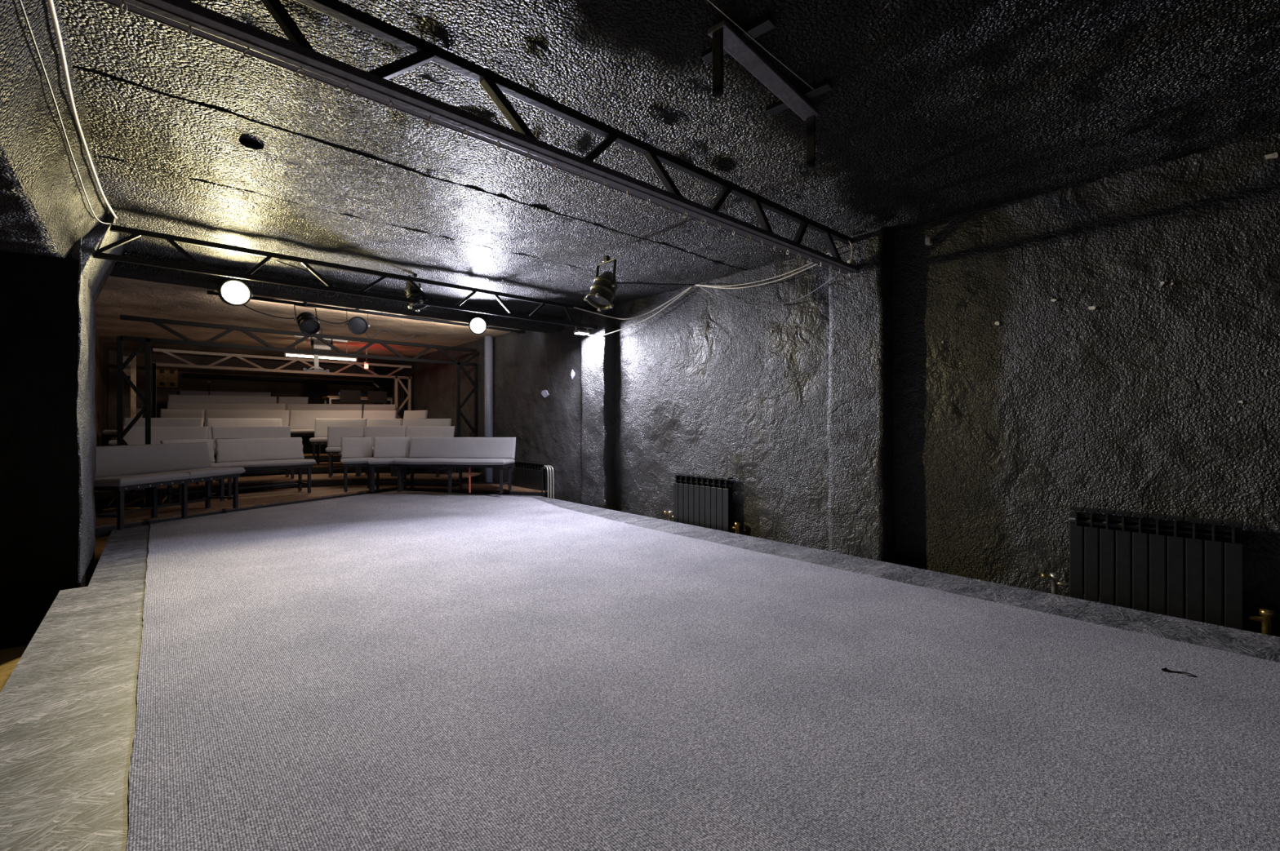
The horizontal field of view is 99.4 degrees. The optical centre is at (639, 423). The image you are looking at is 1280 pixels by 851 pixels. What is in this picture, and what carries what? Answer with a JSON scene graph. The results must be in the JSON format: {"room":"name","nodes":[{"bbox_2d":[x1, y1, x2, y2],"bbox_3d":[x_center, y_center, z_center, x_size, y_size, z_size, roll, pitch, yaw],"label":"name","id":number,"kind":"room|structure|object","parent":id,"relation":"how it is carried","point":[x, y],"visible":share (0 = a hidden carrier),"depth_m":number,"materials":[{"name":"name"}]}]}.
{"room":"entertainment venue","nodes":[
{"label":"entertainment venue","id":0,"kind":"room"},
{"bbox_2d":[0,249,79,650],"bbox_3d":[-2.231,-0.089,-0.376,3.064,3.014,8.300,0,0,-42],"label":"wall","id":1,"kind":"structure","parent":0,"point":[39,316],"depth_m":3.47,"materials":[{"name":"black paint"}]},
{"bbox_2d":[0,0,109,258],"bbox_3d":[-1.216,-1.282,0.592,0.559,0.439,8.113,0,0,-42],"label":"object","id":2,"kind":"structure","parent":1,"relation":"attached to","point":[45,210],"depth_m":2.41,"materials":[{"name":"black paint"}]},
{"bbox_2d":[17,0,116,225],"bbox_3d":[-2.404,-1.355,2.240,0.083,0.118,4.143,0,0,-40],"label":"cable","id":3,"kind":"object","parent":1,"relation":"attached to","point":[20,2],"visible":1,"depth_m":2.17,"materials":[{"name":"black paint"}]},
{"bbox_2d":[81,213,124,302],"bbox_3d":[-4.234,-1.210,4.078,0.502,0.585,1.134,0,0,-42],"label":"trim","id":4,"kind":"structure","parent":1,"relation":"attached to","point":[97,271],"depth_m":3.94,"materials":[{"name":"black paint"}]},
{"bbox_2d":[66,236,96,587],"bbox_3d":[-4.294,-0.041,3.975,0.402,2.925,1.284,0,0,-42],"label":"pillar","id":5,"kind":"structure","parent":0,"point":[86,406],"depth_m":3.95,"materials":[{"name":"black paint"}]},
{"bbox_2d":[94,332,109,512],"bbox_3d":[-8.024,-0.090,7.922,0.029,3.018,9.717,0,0,-42],"label":"wall","id":6,"kind":"structure","parent":0,"point":[101,353],"depth_m":9.55,"materials":[{"name":"brown paint"}]},
{"bbox_2d":[0,486,313,693],"bbox_3d":[-3.958,1.460,5.512,8.600,0.100,19.500,0,0,-42],"label":"floor","id":7,"kind":"structure","parent":0,"point":[10,658],"depth_m":5.80,"materials":[{"name":"wood"}]},
{"bbox_2d":[137,435,322,497],"bbox_3d":[-8.330,0.840,11.379,3.144,1.140,1.180,0,0,-24],"label":"seating riser","id":8,"kind":"object","parent":7,"relation":"on","point":[302,437],"visible":0.04,"depth_m":11.36,"materials":[{"name":"black paint"}]},
{"bbox_2d":[159,395,276,415],"bbox_3d":[-8.580,-0.156,11.138,1.834,0.852,0.563,0,0,-26],"label":"bench","id":9,"kind":"object","parent":8,"relation":"on","point":[171,398],"visible":0.19,"depth_m":11.29,"materials":[{"name":"fabric"}]},
{"bbox_2d":[278,396,308,410],"bbox_3d":[-7.513,-0.156,11.649,0.573,0.853,0.562,0,0,-15],"label":"bench","id":10,"kind":"object","parent":8,"relation":"on","point":[283,400],"visible":0.15,"depth_m":11.83,"materials":[{"name":"fabric"}]},
{"bbox_3d":[-8.120,0.220,11.780,4.800,0.120,2.100,0,0,-42],"label":"platform","id":11,"kind":"object","parent":8,"relation":"on","visible":0},
{"bbox_2d":[304,380,328,404],"bbox_3d":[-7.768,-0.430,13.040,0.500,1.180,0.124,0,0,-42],"label":"chair","id":12,"kind":"object","parent":11,"relation":"on","point":[315,391],"visible":0.45,"depth_m":13.03,"materials":[{"name":"fabric"}]},
{"bbox_2d":[339,390,360,404],"bbox_3d":[-6.314,-0.275,11.749,0.420,0.870,0.405,0,0,-42],"label":"chair","id":13,"kind":"object","parent":11,"relation":"on","point":[345,396],"visible":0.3,"depth_m":11.59,"materials":[{"name":"metal"}]},
{"bbox_2d":[321,395,391,404],"bbox_3d":[-6.355,-0.214,12.277,1.360,0.748,0.620,0,0,-40],"label":"table","id":14,"kind":"object","parent":11,"relation":"on","point":[330,398],"visible":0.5,"depth_m":12.07,"materials":[{"name":"brown wood"}]},
{"bbox_2d":[362,391,386,412],"bbox_3d":[-5.910,-0.275,12.107,0.420,0.870,0.405,0,0,-42],"label":"chair","id":15,"kind":"object","parent":11,"relation":"on","point":[373,397],"visible":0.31,"depth_m":11.94,"materials":[{"name":"metal"}]},
{"bbox_2d":[133,443,334,502],"bbox_3d":[-7.134,0.920,10.946,4.640,0.980,1.363,0,0,-18],"label":"seating riser","id":16,"kind":"object","parent":7,"relation":"on","point":[304,445],"visible":0.05,"depth_m":10.69,"materials":[{"name":"black paint"}]},
{"bbox_2d":[166,402,285,426],"bbox_3d":[-8.044,0.011,10.536,1.906,0.838,0.561,0,0,-25],"label":"bench","id":17,"kind":"object","parent":16,"relation":"on","point":[193,406],"visible":0.1,"depth_m":10.68,"materials":[{"name":"fabric"}]},
{"bbox_2d":[286,404,362,439],"bbox_3d":[-6.524,0.012,11.120,1.431,0.837,0.559,0,0,-12],"label":"bench","id":18,"kind":"object","parent":16,"relation":"on","point":[290,406],"visible":0.16,"depth_m":11.29,"materials":[{"name":"fabric"}]},
{"bbox_2d":[362,404,395,418],"bbox_3d":[-5.489,0.012,11.318,0.649,0.836,0.559,0,0,-9],"label":"bench","id":19,"kind":"object","parent":16,"relation":"on","point":[366,406],"visible":0.14,"depth_m":11.50,"materials":[{"name":"fabric"}]},
{"bbox_2d":[104,452,373,509],"bbox_3d":[-6.564,0.995,10.106,5.339,0.830,1.613,0,0,-15],"label":"seating riser","id":20,"kind":"object","parent":7,"relation":"on","point":[308,455],"visible":0.06,"depth_m":9.78,"materials":[{"name":"black paint"}]},
{"bbox_2d":[102,408,142,445],"bbox_3d":[-8.644,0.162,9.101,0.273,0.836,0.558,0,0,-12],"label":"bench","id":21,"kind":"object","parent":20,"relation":"on","point":[109,434],"visible":0.28,"depth_m":8.87,"materials":[{"name":"fabric"}]},
{"bbox_2d":[130,355,136,417],"bbox_3d":[-8.598,-0.295,9.216,0.070,1.750,0.050,0,0,-42],"label":"timber post","id":22,"kind":"object","parent":20,"relation":"on","point":[133,363],"visible":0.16,"depth_m":9.20,"materials":[{"name":"wood"}]},
{"bbox_2d":[160,408,204,417],"bbox_3d":[-8.099,0.161,9.545,0.611,0.839,0.558,0,0,-29],"label":"bench","id":23,"kind":"object","parent":20,"relation":"on","point":[164,413],"visible":0.11,"depth_m":9.70,"materials":[{"name":"fabric"}]},
{"bbox_2d":[204,409,288,426],"bbox_3d":[-7.248,0.162,9.970,1.304,0.837,0.560,0,0,-24],"label":"bench","id":24,"kind":"object","parent":20,"relation":"on","point":[209,414],"visible":0.16,"depth_m":10.15,"materials":[{"name":"fabric"}]},
{"bbox_2d":[288,410,362,454],"bbox_3d":[-6.063,0.161,10.396,1.269,0.837,0.561,0,0,-14],"label":"bench","id":25,"kind":"object","parent":20,"relation":"on","point":[302,423],"visible":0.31,"depth_m":10.48,"materials":[{"name":"fabric"}]},
{"bbox_2d":[363,410,396,426],"bbox_3d":[-5.150,0.162,10.581,0.634,0.837,0.559,0,0,-5],"label":"bench","id":26,"kind":"object","parent":20,"relation":"on","point":[367,415],"visible":0.14,"depth_m":10.77,"materials":[{"name":"fabric"}]},
{"bbox_2d":[402,410,427,425],"bbox_3d":[-4.453,0.161,10.473,0.501,0.838,0.560,0,0,10],"label":"bench","id":27,"kind":"object","parent":20,"relation":"on","point":[407,414],"visible":0.18,"depth_m":10.65,"materials":[{"name":"fabric"}]},
{"bbox_2d":[97,462,452,514],"bbox_3d":[-5.873,1.065,9.320,5.393,0.690,1.717,0,0,-14],"label":"seating riser","id":28,"kind":"object","parent":7,"relation":"on","point":[323,467],"visible":0.19,"depth_m":9.14,"materials":[{"name":"black paint"}]},
{"bbox_2d":[108,417,204,445],"bbox_3d":[-7.513,0.315,8.484,1.007,0.809,0.559,0,0,-23],"label":"bench","id":29,"kind":"object","parent":28,"relation":"on","point":[155,422],"visible":0.16,"depth_m":8.67,"materials":[{"name":"fabric"}]},
{"bbox_2d":[123,417,204,426],"bbox_3d":[-7.590,0.091,8.661,1.007,0.361,0.138,0,0,-23],"label":"cushion","id":30,"kind":"object","parent":29,"relation":"on","point":[155,422],"depth_m":8.68,"materials":[{"name":"grey fabric"}]},
{"bbox_2d":[205,418,281,462],"bbox_3d":[-6.579,0.317,9.080,1.046,0.806,0.560,0,0,-40],"label":"bench","id":31,"kind":"object","parent":28,"relation":"on","point":[210,423],"visible":0.21,"depth_m":9.17,"materials":[{"name":"fabric"}]},
{"bbox_2d":[205,418,281,439],"bbox_3d":[-6.704,0.093,9.227,1.046,0.359,0.140,0,0,-40],"label":"cushion","id":32,"kind":"object","parent":31,"relation":"on","point":[210,423],"depth_m":9.17,"materials":[{"name":"grey fabric"}]},
{"bbox_2d":[309,418,366,465],"bbox_3d":[-5.266,0.316,9.654,0.970,0.809,0.560,0,0,-21],"label":"bench","id":33,"kind":"object","parent":28,"relation":"on","point":[320,437],"visible":0.5,"depth_m":9.68,"materials":[{"name":"fabric"}]},
{"bbox_2d":[314,418,366,437],"bbox_3d":[-5.398,0.091,9.805,0.832,0.360,0.133,0,0,-21],"label":"cushion","id":34,"kind":"object","parent":33,"relation":"on","point":[321,424],"depth_m":9.75,"materials":[{"name":"grey fabric"}]},
{"bbox_2d":[367,418,402,426],"bbox_3d":[-4.677,0.315,9.741,0.639,0.809,0.556,0,0,1],"label":"bench","id":35,"kind":"object","parent":28,"relation":"on","point":[371,422],"visible":0.15,"depth_m":9.92,"materials":[{"name":"fabric"}]},
{"bbox_2d":[402,418,451,436],"bbox_3d":[-3.888,0.316,9.632,0.924,0.809,0.559,0,0,8],"label":"bench","id":36,"kind":"object","parent":28,"relation":"on","point":[406,422],"visible":0.18,"depth_m":9.81,"materials":[{"name":"fabric"}]},
{"bbox_2d":[151,348,411,422],"bbox_3d":[-6.630,0.078,10.562,4.250,2.685,0.050,0,0,-42],"label":"portal","id":37,"kind":"object","parent":7,"relation":"on","point":[167,352],"visible":0.65,"depth_m":10.28,"materials":[{"name":"grey paint"}]},
{"bbox_2d":[93,471,484,506],"bbox_3d":[-5.127,1.130,8.451,5.196,0.560,1.806,0,0,-19],"label":"seating riser","id":38,"kind":"object","parent":7,"relation":"on","point":[317,479],"visible":0.44,"depth_m":8.34,"materials":[{"name":"black paint"}]},
{"bbox_2d":[123,426,208,484],"bbox_3d":[-6.621,0.448,7.537,0.932,0.805,0.560,0,0,-31],"label":"bench","id":39,"kind":"object","parent":38,"relation":"on","point":[135,435],"visible":0.23,"depth_m":7.68,"materials":[{"name":"fabric"}]},
{"bbox_2d":[123,426,208,444],"bbox_3d":[-6.719,0.225,7.701,0.932,0.359,0.136,0,0,-31],"label":"cushion","id":40,"kind":"object","parent":39,"relation":"on","point":[135,435],"depth_m":7.68,"materials":[{"name":"grey fabric"}]},
{"bbox_2d":[210,426,293,483],"bbox_3d":[-5.798,0.448,8.181,1.004,0.804,0.558,0,0,-44],"label":"bench","id":41,"kind":"object","parent":38,"relation":"on","point":[256,432],"visible":0.28,"depth_m":8.31,"materials":[{"name":"fabric"}]},
{"bbox_2d":[210,426,290,450],"bbox_3d":[-5.930,0.224,8.318,1.004,0.356,0.134,0,0,-44],"label":"cushion","id":42,"kind":"object","parent":41,"relation":"on","point":[256,432],"depth_m":8.29,"materials":[{"name":"grey fabric"}]},
{"bbox_2d":[325,426,364,477],"bbox_3d":[-4.592,0.448,8.925,0.970,0.805,0.560,0,0,-26],"label":"bench","id":43,"kind":"object","parent":38,"relation":"on","point":[335,433],"visible":0.55,"depth_m":8.90,"materials":[{"name":"fabric"}]},
{"bbox_2d":[327,426,364,447],"bbox_3d":[-4.871,0.224,9.000,0.537,0.358,0.135,0,0,-26],"label":"cushion","id":44,"kind":"object","parent":43,"relation":"on","point":[335,433],"depth_m":8.95,"materials":[{"name":"grey fabric"}]},
{"bbox_2d":[355,426,406,476],"bbox_3d":[-4.258,0.447,8.904,0.673,0.806,0.560,0,0,-3],"label":"bench","id":45,"kind":"object","parent":38,"relation":"on","point":[370,431],"visible":0.26,"depth_m":9.08,"materials":[{"name":"fabric"}]},
{"bbox_2d":[364,426,406,447],"bbox_3d":[-4.270,0.224,9.096,0.673,0.358,0.138,0,0,-3],"label":"cushion","id":46,"kind":"object","parent":45,"relation":"on","point":[370,431],"depth_m":9.08,"materials":[{"name":"grey fabric"}]},
{"bbox_2d":[394,426,454,477],"bbox_3d":[-3.515,0.447,8.828,0.839,0.805,0.558,0,0,8],"label":"bench","id":47,"kind":"object","parent":38,"relation":"on","point":[412,431],"visible":0.3,"depth_m":8.99,"materials":[{"name":"fabric"}]},
{"bbox_2d":[406,426,454,446],"bbox_3d":[-3.488,0.224,9.016,0.839,0.359,0.136,0,0,8],"label":"cushion","id":48,"kind":"object","parent":47,"relation":"on","point":[412,431],"depth_m":9.00,"materials":[{"name":"grey fabric"}]},
{"bbox_2d":[116,315,479,511],"bbox_3d":[-4.538,0.058,8.074,4.668,2.728,0.052,0,0,-42],"label":"truss","id":49,"kind":"object","parent":7,"relation":"on","point":[121,366],"visible":0.77,"depth_m":7.32,"materials":[{"name":"black metal"}]},
{"bbox_2d":[93,484,550,565],"bbox_3d":[-4.053,1.190,7.240,4.911,0.440,2.890,0,0,-42],"label":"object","id":50,"kind":"structure","parent":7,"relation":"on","point":[277,497],"depth_m":7.12,"materials":[{"name":"black paint"}]},
{"bbox_2d":[93,442,245,529],"bbox_3d":[-4.882,0.593,5.595,0.560,0.753,1.362,0,0,6],"label":"bench","id":51,"kind":"object","parent":50,"relation":"on","point":[119,468],"visible":0.78,"depth_m":5.55,"materials":[{"name":"fabric"}]},
{"bbox_2d":[93,472,190,487],"bbox_3d":[-4.871,0.543,5.252,0.461,0.094,0.683,0,0,6],"label":"seat cushion","id":52,"kind":"object","parent":51,"relation":"on","point":[105,479],"depth_m":5.18,"materials":[{"name":"grey fabric"}]},
{"bbox_2d":[94,442,212,478],"bbox_3d":[-5.071,0.370,5.615,0.127,0.307,1.362,0,0,6],"label":"cushion","id":53,"kind":"object","parent":51,"relation":"on","point":[126,460],"depth_m":5.59,"materials":[{"name":"grey fabric"}]},
{"bbox_2d":[156,466,245,479],"bbox_3d":[-4.798,0.543,5.927,0.463,0.093,0.683,0,0,6],"label":"seat cushion","id":54,"kind":"object","parent":51,"relation":"on","point":[193,473],"depth_m":5.88,"materials":[{"name":"grey fabric"}]},
{"bbox_2d":[160,439,230,505],"bbox_3d":[-5.512,0.587,6.725,0.559,0.766,0.538,0,0,32],"label":"bench","id":55,"kind":"object","parent":50,"relation":"on","point":[210,442],"visible":0.3,"depth_m":6.78,"materials":[{"name":"fabric"}]},
{"bbox_2d":[160,439,215,462],"bbox_3d":[-5.675,0.363,6.827,0.127,0.320,0.538,0,0,32],"label":"cushion","id":56,"kind":"object","parent":55,"relation":"on","point":[210,442],"depth_m":6.93,"materials":[{"name":"grey fabric"}]},
{"bbox_2d":[214,437,315,500],"bbox_3d":[-5.072,0.585,7.370,0.559,0.770,1.035,0,0,40],"label":"bench","id":57,"kind":"object","parent":50,"relation":"on","point":[273,453],"visible":0.85,"depth_m":7.39,"materials":[{"name":"fabric"}]},
{"bbox_2d":[214,437,304,462],"bbox_3d":[-5.219,0.363,7.491,0.128,0.324,1.035,0,0,40],"label":"cushion","id":58,"kind":"object","parent":57,"relation":"on","point":[227,450],"depth_m":7.44,"materials":[{"name":"grey fabric"}]},
{"bbox_2d":[217,458,315,467],"bbox_3d":[-5.035,0.545,7.338,0.461,0.092,1.035,0,0,40],"label":"seat cushion","id":59,"kind":"object","parent":57,"relation":"on","point":[233,463],"depth_m":7.27,"materials":[{"name":"grey fabric"}]},
{"bbox_2d":[340,436,373,492],"bbox_3d":[-4.123,0.587,7.926,0.436,0.767,0.559,0,0,-30],"label":"bench","id":60,"kind":"object","parent":50,"relation":"on","point":[356,451],"visible":0.86,"depth_m":8.01,"materials":[{"name":"fabric"}]},
{"bbox_2d":[340,436,373,458],"bbox_3d":[-4.218,0.364,8.091,0.436,0.322,0.130,0,0,-30],"label":"cushion","id":61,"kind":"object","parent":60,"relation":"on","point":[356,446],"depth_m":8.07,"materials":[{"name":"grey fabric"}]},
{"bbox_2d":[340,457,373,464],"bbox_3d":[-4.098,0.543,7.882,0.436,0.095,0.458,0,0,-30],"label":"seat cushion","id":62,"kind":"object","parent":60,"relation":"on","point":[344,460],"depth_m":7.70,"materials":[{"name":"grey fabric"}]},
{"bbox_2d":[367,436,410,492],"bbox_3d":[-3.639,0.587,7.904,0.497,0.767,0.558,0,0,-16],"label":"chair","id":63,"kind":"object","parent":50,"relation":"on","point":[386,450],"visible":0.74,"depth_m":8.02,"materials":[{"name":"fabric"}]},
{"bbox_2d":[367,457,406,464],"bbox_3d":[-3.625,0.542,7.856,0.497,0.097,0.458,0,0,-16],"label":"seat cushion","id":64,"kind":"object","parent":63,"relation":"on","point":[375,460],"depth_m":7.63,"materials":[{"name":"grey fabric"}]},
{"bbox_2d":[373,436,410,458],"bbox_3d":[-3.693,0.362,8.088,0.497,0.318,0.130,0,0,-16],"label":"cushion","id":65,"kind":"object","parent":63,"relation":"on","point":[393,446],"depth_m":8.06,"materials":[{"name":"grey fabric"}]},
{"bbox_2d":[392,436,515,493],"bbox_3d":[-2.636,0.585,7.800,1.611,0.770,0.560,0,0,6],"label":"bench","id":66,"kind":"object","parent":50,"relation":"on","point":[494,451],"visible":1,"depth_m":7.91,"materials":[{"name":"fabric"}]},
{"bbox_2d":[484,335,493,482],"bbox_3d":[-2.517,-0.020,9.039,0.136,2.860,0.136,0,0,-42],"label":"drain pipe","id":67,"kind":"object","parent":7,"relation":"on","point":[488,339],"visible":0.66,"depth_m":8.98,"materials":[{"name":"metal"}]},
{"bbox_2d":[0,491,1279,850],"bbox_3d":[-0.716,1.220,3.510,4.490,0.380,11.400,0,0,-42],"label":"stage platform","id":68,"kind":"object","parent":7,"relation":"on","point":[68,704],"visible":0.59,"depth_m":2.26,"materials":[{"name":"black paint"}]},
{"bbox_2d":[126,490,1279,850],"bbox_3d":[-0.640,1.026,3.578,3.925,0.008,11.200,0,0,-42],"label":"carpet","id":69,"kind":"object","parent":68,"relation":"on","point":[393,670],"visible":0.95,"depth_m":1.96,"materials":[{"name":"carpet"}]},
{"bbox_3d":[-9.007,0.770,11.825,2.514,1.280,1.744,0,0,-42],"label":"seating riser","id":70,"kind":"object","parent":7,"relation":"on","visible":0},
{"bbox_2d":[179,391,271,396],"bbox_3d":[-8.984,-0.287,11.709,1.637,0.834,0.559,0,0,-23],"label":"bench","id":71,"kind":"object","parent":70,"relation":"on","point":[181,393],"visible":0.09,"depth_m":11.88,"materials":[{"name":"fabric"}]},
{"bbox_2d":[107,351,373,477],"bbox_3d":[-8.663,-0.091,12.769,5.616,3.018,0.024,0,0,-42],"label":"wall","id":72,"kind":"structure","parent":0,"point":[277,389],"depth_m":12.22,"materials":[{"name":"brown paint"}]},
{"bbox_2d":[155,368,177,387],"bbox_3d":[-10.027,-0.960,11.488,0.380,0.400,0.065,0,0,-42],"label":"board","id":73,"kind":"object","parent":72,"relation":"attached to","point":[165,378],"visible":0.94,"depth_m":11.49,"materials":[{"name":"wood"}]},
{"bbox_2d":[94,275,517,367],"bbox_3d":[-6.008,-1.521,9.777,5.600,0.138,9.500,0,0,-42],"label":"ceiling","id":74,"kind":"structure","parent":0,"point":[118,296],"depth_m":8.11,"materials":[{"name":"brown paint"}]},
{"bbox_2d":[284,352,313,358],"bbox_3d":[-5.934,-1.182,9.442,0.426,0.065,0.050,0,0,-42],"label":"tube light","id":75,"kind":"object","parent":74,"relation":"hanging from","point":[299,355],"depth_m":9.43,"materials":[{"name":"white"}]},
{"bbox_2d":[293,332,347,373],"bbox_3d":[-5.104,-1.140,8.707,0.751,0.660,0.050,0,0,-42],"label":"projector mount","id":76,"kind":"object","parent":74,"relation":"attached to","point":[316,366],"visible":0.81,"depth_m":8.64,"materials":[{"name":"white metal"}]},
{"bbox_2d":[311,329,333,351],"bbox_3d":[-4.946,-1.312,8.447,0.300,0.365,0.060,0,0,-42],"label":"floodlight","id":77,"kind":"object","parent":74,"relation":"attached to","point":[316,344],"visible":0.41,"depth_m":8.41,"materials":[{"name":"metal"}]},
{"bbox_2d":[318,355,357,361],"bbox_3d":[-5.476,-1.183,9.848,0.622,0.064,0.050,0,0,-42],"label":"tube light","id":78,"kind":"object","parent":74,"relation":"hanging from","point":[322,357],"depth_m":9.83,"materials":[{"name":"white"}]},
{"bbox_2d":[207,290,525,333],"bbox_3d":[-3.135,-1.442,7.220,4.100,0.095,0.038,0,0,-42],"label":"pipe","id":79,"kind":"object","parent":74,"relation":"attached to","point":[209,292],"visible":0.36,"depth_m":6.89,"materials":[{"name":"metal"}]},
{"bbox_2d":[293,302,319,335],"bbox_3d":[-3.926,-1.244,6.409,0.265,0.402,0.302,0,0,-42],"label":"spotlight","id":80,"kind":"object","parent":79,"relation":"hanging from","point":[307,322],"visible":1,"depth_m":6.36,"materials":[{"name":"metal"}]},
{"bbox_2d":[345,307,369,334],"bbox_3d":[-3.541,-1.286,6.819,0.275,0.359,0.236,0,0,-42],"label":"spotlight","id":81,"kind":"object","parent":79,"relation":"hanging from","point":[357,325],"visible":0.98,"depth_m":6.76,"materials":[{"name":"metal"}]},
{"bbox_2d":[109,249,564,333],"bbox_3d":[-2.872,-1.399,6.210,5.450,0.192,0.411,0,0,-42],"label":"ceiling beam","id":82,"kind":"structure","parent":0,"point":[121,269],"depth_m":5.62,"materials":[{"name":"metal"}]},
{"bbox_2d":[213,279,253,306],"bbox_3d":[-3.820,-1.246,5.107,0.298,0.318,0.299,0,0,-42],"label":"spotlight","id":83,"kind":"object","parent":82,"relation":"hanging from","point":[233,292],"visible":0.93,"depth_m":5.02,"materials":[{"name":"white"}]},
{"bbox_2d":[466,315,489,334],"bbox_3d":[-2.001,-1.245,6.723,0.264,0.321,0.281,0,0,-15],"label":"spotlight","id":84,"kind":"object","parent":82,"relation":"hanging from","point":[477,326],"visible":0.88,"depth_m":6.62,"materials":[{"name":"white"}]},
{"bbox_2d":[580,303,616,511],"bbox_3d":[-0.455,-0.045,6.925,0.417,2.919,0.512,0,0,-42],"label":"pillar","id":85,"kind":"structure","parent":0,"point":[597,353],"depth_m":6.73,"materials":[{"name":"black paint"}]},
{"bbox_2d":[57,0,1279,317],"bbox_3d":[0.303,-1.521,2.671,5.600,0.138,9.408,0,0,-42],"label":"ceiling","id":86,"kind":"structure","parent":0,"point":[934,110],"depth_m":2.66,"materials":[{"name":"black paint"}]},
{"bbox_2d":[47,0,124,226],"bbox_3d":[-2.176,-1.412,2.061,0.078,0.050,4.772,0,0,-41],"label":"cable","id":87,"kind":"object","parent":86,"relation":"attached to","point":[51,3],"visible":1,"depth_m":2.27,"materials":[{"name":"plastic"}]},
{"bbox_2d":[239,137,264,149],"bbox_3d":[-2.047,-1.473,2.863,0.112,0.014,0.112,0,0,-42],"label":"hole","id":88,"kind":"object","parent":86,"relation":"in","point":[247,143],"depth_m":2.85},
{"bbox_2d":[93,224,596,329],"bbox_3d":[-2.217,-1.295,5.279,4.465,0.250,0.040,0,0,-42],"label":"truss","id":89,"kind":"object","parent":86,"relation":"attached to","point":[135,233],"visible":0.94,"depth_m":4.71,"materials":[{"name":"metal"}]},
{"bbox_2d":[276,260,407,293],"bbox_3d":[-2.665,-1.319,4.943,1.081,0.113,0.023,0,0,-42],"label":"cable","id":90,"kind":"object","parent":89,"relation":"hanging from","point":[277,260],"visible":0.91,"depth_m":4.91,"materials":[{"name":"black paint"}]},
{"bbox_2d":[404,273,429,311],"bbox_3d":[-2.211,-1.306,5.373,0.227,0.377,0.232,0,0,3],"label":"spotlight","id":91,"kind":"object","parent":89,"relation":"hanging from","point":[412,293],"visible":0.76,"depth_m":5.31,"materials":[{"name":"metal"}]},
{"bbox_2d":[98,0,859,274],"bbox_3d":[-0.078,-1.305,2.679,4.680,0.280,0.116,0,0,-42],"label":"truss","id":92,"kind":"object","parent":86,"relation":"attached to","point":[206,24],"visible":1,"depth_m":2.15,"materials":[{"name":"metal"}]},
{"bbox_2d":[583,255,617,311],"bbox_3d":[-0.327,-1.216,4.684,0.281,0.459,0.284,0,0,-42],"label":"spotlight","id":93,"kind":"object","parent":86,"relation":"hanging from","point":[604,287],"visible":1,"depth_m":4.63,"materials":[{"name":"metal"}]},
{"bbox_2d":[573,285,691,319],"bbox_3d":[-0.078,-1.325,6.173,1.559,0.243,0.192,0,0,31],"label":"cable","id":94,"kind":"object","parent":86,"relation":"hanging from","point":[691,286],"visible":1,"depth_m":6.22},
{"bbox_2d":[587,285,693,336],"bbox_3d":[-0.023,-1.250,6.223,1.586,0.381,0.083,0,0,41],"label":"cable","id":95,"kind":"object","parent":86,"relation":"hanging from","point":[691,286],"visible":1,"depth_m":6.18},
{"bbox_2d":[707,0,813,89],"bbox_3d":[0.387,-1.442,1.997,1.031,0.010,0.003,0,0,-44],"label":"wire","id":96,"kind":"object","parent":86,"relation":"attached to","point":[708,0],"visible":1,"depth_m":2.05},
{"bbox_2d":[701,14,832,169],"bbox_3d":[0.537,-1.321,2.242,0.300,0.284,0.775,0,0,43],"label":"bracket","id":97,"kind":"object","parent":86,"relation":"attached to","point":[726,39],"visible":1,"depth_m":2.15,"materials":[{"name":"metal"}]},
{"bbox_2d":[694,245,839,286],"bbox_3d":[1.107,-1.379,4.990,0.093,0.132,1.690,0,0,-36],"label":"cable","id":98,"kind":"object","parent":86,"relation":"hanging from","point":[838,246],"visible":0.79,"depth_m":4.99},
{"bbox_2d":[695,251,839,288],"bbox_3d":[1.112,-1.359,4.980,0.099,0.163,1.691,0,0,-36],"label":"cable","id":99,"kind":"object","parent":86,"relation":"hanging from","point":[838,251],"visible":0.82,"depth_m":5.03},
{"bbox_2d":[697,273,839,306],"bbox_3d":[1.125,-1.246,4.963,0.125,0.366,1.677,0,0,-35],"label":"cable","id":100,"kind":"object","parent":86,"relation":"hanging from","point":[837,274],"visible":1,"depth_m":4.88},
{"bbox_2d":[373,132,1279,637],"bbox_3d":[-1.215,-0.055,7.754,0.056,2.964,19.009,0,0,-42],"label":"wall","id":101,"kind":"structure","parent":0,"point":[1112,343],"depth_m":3.66,"materials":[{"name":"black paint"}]},
{"bbox_2d":[391,380,404,421],"bbox_3d":[-5.442,-0.195,12.228,0.260,1.550,0.109,0,0,-42],"label":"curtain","id":102,"kind":"object","parent":101,"relation":"hanging from","point":[400,389],"visible":0.23,"depth_m":12.25,"materials":[{"name":"fabric"}]},
{"bbox_2d":[513,460,554,498],"bbox_3d":[-1.591,0.844,8.062,0.095,0.532,1.032,0,0,-42],"label":"radiator","id":103,"kind":"object","parent":101,"relation":"attached to","point":[528,475],"visible":0.73,"depth_m":7.98,"materials":[{"name":"black metal"}]},
{"bbox_2d":[664,472,740,534],"bbox_3d":[0.616,0.824,5.561,0.095,0.592,1.000,0,0,-42],"label":"radiator","id":104,"kind":"object","parent":101,"relation":"attached to","point":[702,502],"visible":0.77,"depth_m":5.48,"materials":[{"name":"black metal"}]},
{"bbox_2d":[1040,506,1275,635],"bbox_3d":[2.840,0.804,3.056,0.095,0.592,0.955,0,0,-42],"label":"radiator","id":105,"kind":"object","parent":101,"relation":"attached to","point":[1193,570],"visible":0.91,"depth_m":2.99,"materials":[{"name":"black metal"}]},
{"bbox_2d":[826,226,895,564],"bbox_3d":[1.816,-0.041,4.356,0.422,2.912,0.467,0,0,-42],"label":"pillar","id":106,"kind":"structure","parent":0,"point":[860,419],"depth_m":4.18,"materials":[{"name":"black paint"}]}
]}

